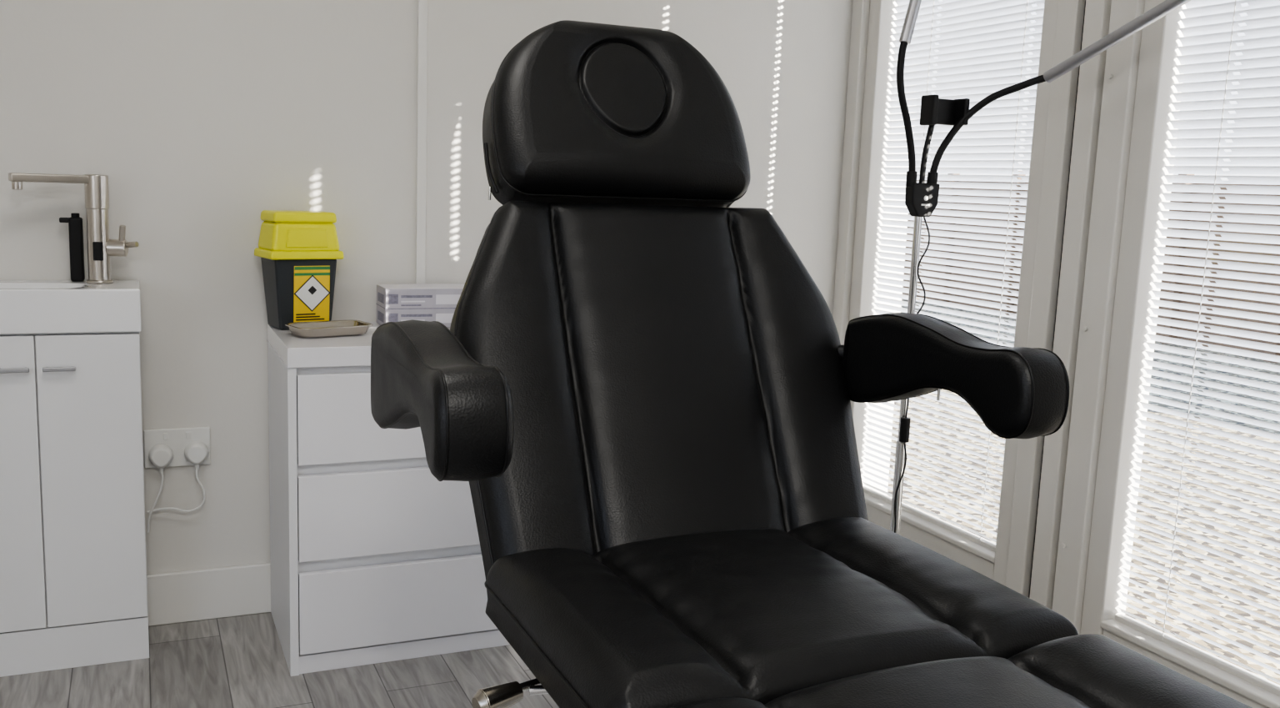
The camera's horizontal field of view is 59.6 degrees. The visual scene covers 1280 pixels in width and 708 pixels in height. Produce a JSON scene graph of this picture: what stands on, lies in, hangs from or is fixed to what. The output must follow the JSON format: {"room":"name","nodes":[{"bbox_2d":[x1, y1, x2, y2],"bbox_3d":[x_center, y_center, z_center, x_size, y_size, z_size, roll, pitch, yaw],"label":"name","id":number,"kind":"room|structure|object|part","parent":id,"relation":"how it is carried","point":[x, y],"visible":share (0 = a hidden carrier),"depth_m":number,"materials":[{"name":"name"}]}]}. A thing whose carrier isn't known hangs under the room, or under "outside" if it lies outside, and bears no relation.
{"room":"clinic treatment room","nodes":[
{"label":"clinic treatment room","id":0,"kind":"room"},
{"bbox_2d":[0,611,559,707],"bbox_3d":[-0.012,1.169,0.694,4.280,0.100,5.500,-2,10,-24],"label":"floor","id":1,"kind":"structure","parent":0,"point":[239,661],"depth_m":2.68,"materials":[{"name":"grey wood"}]},
{"bbox_2d":[0,280,149,676],"bbox_3d":[-1.512,0.293,2.666,0.606,0.919,0.247,-2,10,-24],"label":"vanity unit","id":2,"kind":"object","parent":1,"relation":"on","point":[73,582],"visible":0.97,"depth_m":2.63,"materials":[{"name":"wood"}]},
{"bbox_3d":[-1.423,0.038,2.530,0.068,0.010,0.008,-2,10,-24],"label":"handle","id":3,"kind":"part","parent":2,"relation":"part of","materials":[{"name":"metal"}]},
{"bbox_3d":[-1.576,0.309,2.538,0.378,0.702,0.018,-2,10,-24],"label":"door","id":4,"kind":"part","parent":2,"relation":"part of","materials":[{"name":"white wood"}]},
{"bbox_3d":[-1.336,0.035,2.569,0.068,0.010,0.008,-2,10,-24],"label":"handle","id":5,"kind":"part","parent":2,"relation":"part of","materials":[{"name":"metal"}]},
{"bbox_2d":[0,280,141,334],"bbox_3d":[-1.500,-0.111,2.612,0.606,0.102,0.231,-2,10,-24],"label":"basin","id":6,"kind":"object","parent":2,"relation":"in","point":[27,307],"depth_m":2.58,"materials":[{"name":"ceramic"}]},
{"bbox_2d":[59,212,84,280],"bbox_3d":[-1.389,-0.261,2.731,0.050,0.166,0.040,-2,10,-24],"label":"soap dispenser","id":7,"kind":"object","parent":2,"relation":"on","point":[75,226],"visible":1,"depth_m":2.72,"materials":[{"name":"black plastic"}]},
{"bbox_3d":[-1.385,-0.326,2.717,0.050,0.012,0.020,-2,10,-24],"label":"spout","id":8,"kind":"part","parent":7,"relation":"part of","materials":[{"name":"black plastic"}]},
{"bbox_2d":[8,172,139,283],"bbox_3d":[-1.354,-0.300,2.678,0.271,0.261,0.073,-3,10,-30],"label":"mixer tap","id":9,"kind":"object","parent":2,"relation":"on","point":[100,247],"visible":1,"depth_m":2.69,"materials":[{"name":"metal"}]},
{"bbox_3d":[-1.383,-0.414,2.633,0.185,0.020,0.034,-5,11,-38],"label":"spout","id":10,"kind":"part","parent":9,"relation":"part of","materials":[{"name":"metal"}]},
{"bbox_3d":[-1.261,-0.285,2.719,0.025,0.057,0.014,9,11,39],"label":"lever stem","id":11,"kind":"part","parent":9,"relation":"part of","materials":[{"name":"metal"}]},
{"bbox_3d":[-1.241,-0.267,2.725,0.034,0.018,0.014,4,9,14],"label":"lever arm","id":12,"kind":"part","parent":9,"relation":"part of","materials":[{"name":"metal"}]},
{"bbox_3d":[-1.302,0.301,2.660,0.218,0.702,0.018,-2,10,-24],"label":"door","id":13,"kind":"part","parent":2,"relation":"part of","materials":[{"name":"white wood"}]},
{"bbox_2d":[266,321,509,675],"bbox_3d":[-0.554,0.338,2.999,0.800,0.803,0.447,-2,10,-24],"label":"dresser","id":14,"kind":"object","parent":1,"relation":"on","point":[375,558],"visible":0.55,"depth_m":2.73,"materials":[{"name":"white wood"}]},
{"bbox_2d":[254,210,344,329],"bbox_3d":[-0.887,-0.220,2.905,0.191,0.300,0.139,-4,11,-36],"label":"bin","id":15,"kind":"object","parent":14,"relation":"on","point":[298,251],"visible":0.96,"depth_m":2.85,"materials":[{"name":"plastic"}]},
{"bbox_3d":[-0.847,-0.294,2.843,0.109,0.047,0.008,-4,11,-36],"label":"lid panel","id":16,"kind":"part","parent":15,"relation":"part of","materials":[{"name":"yellow plastic"}]},
{"bbox_2d":[285,320,373,337],"bbox_3d":[-0.780,-0.063,2.807,0.202,0.026,0.122,-5,11,-40],"label":"steel tray","id":17,"kind":"object","parent":14,"relation":"on","point":[332,327],"visible":1,"depth_m":2.79,"materials":[{"name":"metal"}]},
{"bbox_3d":[-0.459,0.145,2.774,0.756,0.216,0.021,-2,10,-24],"label":"drawer","id":18,"kind":"part","parent":14,"relation":"part of","materials":[{"name":"white wood"}]},
{"bbox_3d":[-0.468,0.382,2.810,0.756,0.209,0.021,-2,10,-24],"label":"drawer","id":19,"kind":"part","parent":14,"relation":"part of","materials":[{"name":"white wood"}]},
{"bbox_3d":[-0.477,0.616,2.846,0.756,0.202,0.021,-2,10,-24],"label":"drawer","id":20,"kind":"part","parent":14,"relation":"part of","materials":[{"name":"white wood"}]},
{"bbox_2d":[375,283,464,326],"bbox_3d":[-0.577,-0.133,3.062,0.266,0.106,0.126,-2,10,-24],"label":"carton","id":21,"kind":"object","parent":14,"relation":"on","point":[423,302],"visible":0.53,"depth_m":3.00,"materials":[{"name":"white cardboard"}]},
{"bbox_2d":[377,310,384,322],"bbox_3d":[-0.698,-0.101,3.010,0.001,0.024,0.080,-2,10,-24],"label":"print","id":22,"kind":"object","parent":21,"relation":"attached to","point":[380,312],"depth_m":3.01},
{"bbox_2d":[377,291,384,303],"bbox_3d":[-0.696,-0.151,3.003,0.001,0.024,0.080,-2,10,-24],"label":"print","id":23,"kind":"object","parent":21,"relation":"on","point":[380,294],"depth_m":3.00},
{"bbox_2d":[388,294,460,322],"bbox_3d":[-0.553,-0.120,3.006,0.247,0.083,0.001,-2,10,-24],"label":"print","id":24,"kind":"object","parent":21,"relation":"attached to","point":[440,307],"depth_m":2.99},
{"bbox_2d":[370,20,1252,707],"bbox_3d":[0.190,0.261,1.435,0.919,1.486,1.634,-2,10,-24],"label":"chair","id":25,"kind":"object","parent":1,"relation":"on","point":[642,390],"visible":1,"depth_m":1.73,"materials":[{"name":"leather"}]},
{"bbox_3d":[-0.272,0.053,1.440,0.091,0.169,0.465,-2,10,-24],"label":"armrest","id":26,"kind":"part","parent":25,"relation":"part of","materials":[{"name":"black leather"}]},
{"bbox_3d":[-0.250,-0.267,1.859,0.005,0.023,0.009,3,9,2],"label":"zip pull","id":27,"kind":"part","parent":25,"relation":"part of","materials":[{"name":"silver metal"}]},
{"bbox_3d":[-0.180,0.443,1.437,0.056,0.037,0.038,-5,11,-38],"label":"lever knob","id":28,"kind":"part","parent":25,"relation":"part of","materials":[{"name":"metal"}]},
{"bbox_3d":[-0.115,0.431,1.491,0.140,0.014,0.012,-5,11,-38],"label":"lever rod","id":29,"kind":"part","parent":25,"relation":"part of","materials":[{"name":"black metal"}]},
{"bbox_3d":[-0.097,0.435,1.458,0.096,0.020,0.012,1,9,-6],"label":"lever rod","id":30,"kind":"part","parent":25,"relation":"part of","materials":[{"name":"silver metal"}]},
{"bbox_3d":[0.038,0.053,1.866,0.700,0.593,0.366,-2,10,-24],"label":"backrest","id":31,"kind":"part","parent":25,"relation":"part of","materials":[{"name":"black leather"}]},
{"bbox_3d":[0.176,0.356,1.529,0.670,0.114,0.500,-2,10,-24],"label":"seat","id":32,"kind":"part","parent":25,"relation":"part of","materials":[{"name":"black leather"}]},
{"bbox_3d":[0.324,-0.003,1.987,0.161,0.038,0.028,6,9,22],"label":"armrest post","id":33,"kind":"part","parent":25,"relation":"part of","materials":[{"name":"black plastic"}]},
{"bbox_3d":[0.467,0.063,1.744,0.005,0.020,0.005,10,12,43],"label":"armrest pull","id":34,"kind":"part","parent":25,"relation":"part of","materials":[{"name":"silver metal"}]},
{"bbox_3d":[0.485,0.030,1.778,0.087,0.169,0.465,-2,10,-24],"label":"armrest","id":35,"kind":"part","parent":25,"relation":"part of","materials":[{"name":"black leather"}]},
{"bbox_2d":[832,0,869,344],"bbox_3d":[0.712,-0.441,3.656,0.110,2.240,0.058,-2,10,-24],"label":"stile","id":36,"kind":"object","parent":1,"relation":"on","point":[860,17],"visible":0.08,"depth_m":3.60,"materials":[{"name":"white plastic"}]},
{"bbox_2d":[849,0,897,486],"bbox_3d":[0.748,-0.433,3.608,0.085,2.240,0.060,-2,10,-24],"label":"stile","id":37,"kind":"object","parent":1,"relation":"on","point":[869,197],"visible":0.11,"depth_m":3.56,"materials":[{"name":"white plastic"}]},
{"bbox_2d":[865,503,994,579],"bbox_3d":[0.869,0.621,3.421,0.075,0.225,0.700,-2,10,-24],"label":"bottom rail","id":38,"kind":"object","parent":1,"relation":"on","point":[955,552],"visible":0.11,"depth_m":3.31,"materials":[{"name":"white plastic"}]},
{"bbox_2d":[864,492,994,562],"bbox_3d":[0.868,0.513,3.402,0.085,0.018,0.700,-2,10,-24],"label":"bead","id":39,"kind":"object","parent":38,"relation":"attached to","point":[980,550],"depth_m":3.30},
{"bbox_2d":[992,0,1059,584],"bbox_3d":[1.059,-0.315,2.920,0.085,2.240,0.070,-2,10,-24],"label":"stile","id":40,"kind":"object","parent":1,"relation":"on","point":[1051,7],"visible":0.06,"depth_m":2.91,"materials":[{"name":"white plastic"}]},
{"bbox_2d":[890,0,1191,534],"bbox_3d":[0.822,-0.096,2.676,0.683,1.863,0.497,4,9,12],"label":"gooseneck lamp","id":41,"kind":"object","parent":1,"relation":"on","point":[921,197],"visible":0.69,"depth_m":2.65,"materials":[{"name":"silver metal"}]},
{"bbox_2d":[899,416,910,442],"bbox_3d":[0.652,0.186,2.748,0.024,0.060,0.024,-2,10,-24],"label":"switch","id":42,"kind":"object","parent":41,"relation":"attached to","point":[904,422],"depth_m":2.74,"materials":[{"name":"black plastic"}]},
{"bbox_2d":[905,170,917,186],"bbox_3d":[0.648,-0.417,2.666,0.026,0.037,0.025,-2,10,-24],"label":"socket","id":43,"kind":"object","parent":41,"relation":"attached to","point":[911,180],"depth_m":2.66,"materials":[{"name":"black plastic"}]},
{"bbox_2d":[926,171,938,183],"bbox_3d":[0.704,-0.419,2.691,0.027,0.038,0.025,-2,10,-24],"label":"socket","id":44,"kind":"object","parent":41,"relation":"attached to","point":[932,176],"depth_m":2.68,"materials":[{"name":"black plastic"}]},
{"bbox_2d":[1005,0,1084,596],"bbox_3d":[1.078,-0.305,2.855,0.105,2.240,0.065,-2,10,-24],"label":"stile","id":45,"kind":"object","parent":1,"relation":"on","point":[1070,12],"visible":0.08,"depth_m":2.83,"materials":[{"name":"white plastic"}]},
{"bbox_2d":[1028,0,1085,597],"bbox_3d":[1.107,-0.298,2.819,0.080,2.240,0.025,-2,10,-24],"label":"gasket","id":46,"kind":"object","parent":45,"relation":"attached to","point":[1085,0],"visible":0.02,"depth_m":2.82,"materials":[{"name":"black rubber"}]},
{"bbox_2d":[1029,0,1111,609],"bbox_3d":[1.113,-0.291,2.776,0.105,2.240,0.060,-2,10,-24],"label":"stile","id":47,"kind":"object","parent":1,"relation":"on","point":[1097,18],"visible":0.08,"depth_m":2.76,"materials":[{"name":"white plastic"}]},
{"bbox_2d":[1051,0,1144,634],"bbox_3d":[1.147,-0.278,2.699,0.108,2.240,0.080,-2,10,-24],"label":"window frame","id":48,"kind":"structure","parent":1,"relation":"on","point":[1109,76],"depth_m":2.70,"materials":[{"name":"white plastic"}]},
{"bbox_3d":[1.150,-0.278,2.701,0.100,2.240,0.080,-2,10,-24],"label":"stile","id":49,"kind":"part","parent":48,"relation":"part of","materials":[{"name":"white plastic"}]},
{"bbox_2d":[1080,0,1186,634],"bbox_3d":[1.189,-0.267,2.639,0.080,2.240,0.065,-2,10,-24],"label":"stile","id":50,"kind":"object","parent":1,"relation":"on","point":[1155,88],"visible":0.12,"depth_m":2.64,"materials":[{"name":"white plastic"}]},
{"bbox_2d":[1102,628,1268,707],"bbox_3d":[1.353,0.821,2.352,0.075,0.190,0.920,-2,10,-24],"label":"bottom rail","id":51,"kind":"object","parent":1,"relation":"on","point":[1164,661],"visible":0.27,"depth_m":2.53,"materials":[{"name":"white plastic"}]},
{"bbox_2d":[1100,618,1279,707],"bbox_3d":[1.352,0.730,2.336,0.085,0.018,0.920,-2,10,-24],"label":"bead","id":52,"kind":"object","parent":51,"relation":"attached to","point":[1266,697],"depth_m":2.50},
{"bbox_2d":[0,0,915,574],"bbox_3d":[-1.069,-0.492,2.943,4.280,2.420,0.120,-2,10,-24],"label":"wall","id":53,"kind":"structure","parent":0,"point":[202,117],"depth_m":2.96,"materials":[{"name":"paint"}]},
{"bbox_2d":[143,425,210,468],"bbox_3d":[-1.213,0.245,2.929,0.161,0.102,0.014,-2,10,-24],"label":"double socket","id":54,"kind":"object","parent":53,"relation":"attached to","point":[177,438],"visible":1,"depth_m":2.92,"materials":[{"name":"white plastic"}]},
{"bbox_2d":[146,444,173,532],"bbox_3d":[-1.250,0.351,2.908,0.069,0.232,0.034,-2,10,-24],"label":"plug","id":55,"kind":"object","parent":54,"relation":"attached to","point":[160,455],"visible":1,"depth_m":2.89,"materials":[{"name":"white plastic"}]},
{"bbox_2d":[163,432,168,439],"bbox_3d":[-1.235,0.214,2.909,0.012,0.017,0.006,-2,10,-24],"label":"switch","id":56,"kind":"object","parent":54,"relation":"attached to","point":[165,434],"depth_m":2.91,"materials":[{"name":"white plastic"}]},
{"bbox_2d":[147,440,209,512],"bbox_3d":[-1.208,0.324,2.922,0.153,0.186,0.034,-2,10,-24],"label":"plug","id":57,"kind":"object","parent":54,"relation":"attached to","point":[196,452],"visible":1,"depth_m":2.92,"materials":[{"name":"white plastic"}]},
{"bbox_2d":[185,431,190,438],"bbox_3d":[-1.185,0.213,2.931,0.012,0.017,0.006,-2,10,-24],"label":"switch","id":58,"kind":"object","parent":54,"relation":"attached to","point":[187,433],"depth_m":2.93,"materials":[{"name":"white plastic"}]},
{"bbox_2d":[146,561,270,625],"bbox_3d":[-1.166,0.647,3.016,3.900,0.140,0.018,-2,10,-24],"label":"baseboard","id":59,"kind":"structure","parent":53,"relation":"attached to","point":[243,589],"depth_m":3.01,"materials":[{"name":"paint"}]},
{"bbox_2d":[415,0,427,283],"bbox_3d":[-0.601,-0.564,3.070,0.026,2.280,0.010,-2,10,-24],"label":"trim","id":60,"kind":"structure","parent":53,"relation":"attached to","point":[422,4],"depth_m":3.06,"materials":[{"name":"paint"}]},
{"label":"outside","id":61,"kind":"structure","parent":0,"visible":0},
{"bbox_2d":[887,270,1279,684],"bbox_3d":[13.916,0.562,8.617,27.600,0.001,28.000,-2,10,-24],"label":"gravel ground","id":62,"kind":"structure","parent":61,"point":[1259,629],"depth_m":5.02,"materials":[{"name":"grey gravel"}]},
{"bbox_2d":[902,170,1279,362],"bbox_3d":[7.401,-0.037,5.538,0.130,1.620,24.050,-2,10,-24],"label":"fence","id":63,"kind":"object","parent":62,"relation":"on","point":[1222,188],"visible":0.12,"depth_m":10.54,"materials":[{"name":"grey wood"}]},
{"bbox_3d":[3.750,-1.407,13.566,0.100,1.620,0.100,-2,10,-24],"label":"post","id":64,"kind":"part","parent":63,"relation":"part of","materials":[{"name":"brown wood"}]},
{"bbox_3d":[4.198,-1.238,12.576,0.100,1.620,0.100,-2,10,-24],"label":"post","id":65,"kind":"part","parent":63,"relation":"part of","materials":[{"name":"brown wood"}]},
{"bbox_3d":[5.095,-0.900,10.595,0.100,1.620,0.100,-2,10,-24],"label":"post","id":66,"kind":"part","parent":63,"relation":"part of","materials":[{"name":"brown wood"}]},
{"bbox_3d":[5.543,-0.732,9.605,0.100,1.620,0.100,-2,10,-24],"label":"post","id":67,"kind":"part","parent":63,"relation":"part of","materials":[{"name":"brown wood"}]},
{"bbox_3d":[0.948,-1.431,3.106,0.075,0.100,0.700,-2,10,-24],"label":"rail","id":68,"kind":"object","parent":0,"visible":0},
{"bbox_2d":[862,0,1044,550],"bbox_3d":[0.916,-0.438,3.262,0.040,1.913,0.690,-2,10,-24],"label":"blind","id":69,"kind":"object","parent":68,"relation":"hanging from","point":[966,26],"visible":0.56,"depth_m":3.23,"materials":[{"name":"white plastic"}]},
{"bbox_3d":[0.845,-0.453,3.384,0.002,1.885,0.002,-2,10,-24],"label":"cord","id":70,"kind":"part","parent":69,"relation":"part of","materials":[{"name":"white plastic"}]},
{"bbox_3d":[0.879,0.499,3.405,0.027,0.016,0.690,-2,10,-24],"label":"rail","id":71,"kind":"part","parent":69,"relation":"part of","materials":[{"name":"white plastic"}]},
{"bbox_3d":[1.003,-0.393,3.033,0.002,1.885,0.002,-2,10,-24],"label":"cord","id":72,"kind":"part","parent":69,"relation":"part of","materials":[{"name":"white fabric"}]},
{"bbox_3d":[1.433,-1.249,2.035,0.075,0.100,0.920,-2,10,-24],"label":"rail","id":73,"kind":"object","parent":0,"visible":0},
{"bbox_2d":[1115,0,1279,695],"bbox_3d":[1.401,-0.237,2.193,0.040,1.948,0.910,-2,10,-24],"label":"blind","id":74,"kind":"object","parent":73,"relation":"hanging from","point":[1210,18],"visible":1,"depth_m":2.47,"materials":[{"name":"white plastic"}]},
{"bbox_3d":[1.363,0.717,2.339,0.027,0.016,0.910,-2,10,-24],"label":"rail","id":75,"kind":"part","parent":74,"relation":"part of","materials":[{"name":"white plastic"}]},
{"bbox_3d":[1.260,-0.279,2.469,0.002,1.920,0.002,-2,10,-24],"label":"cord","id":76,"kind":"part","parent":74,"relation":"part of","materials":[{"name":"white fabric"}]}
]}

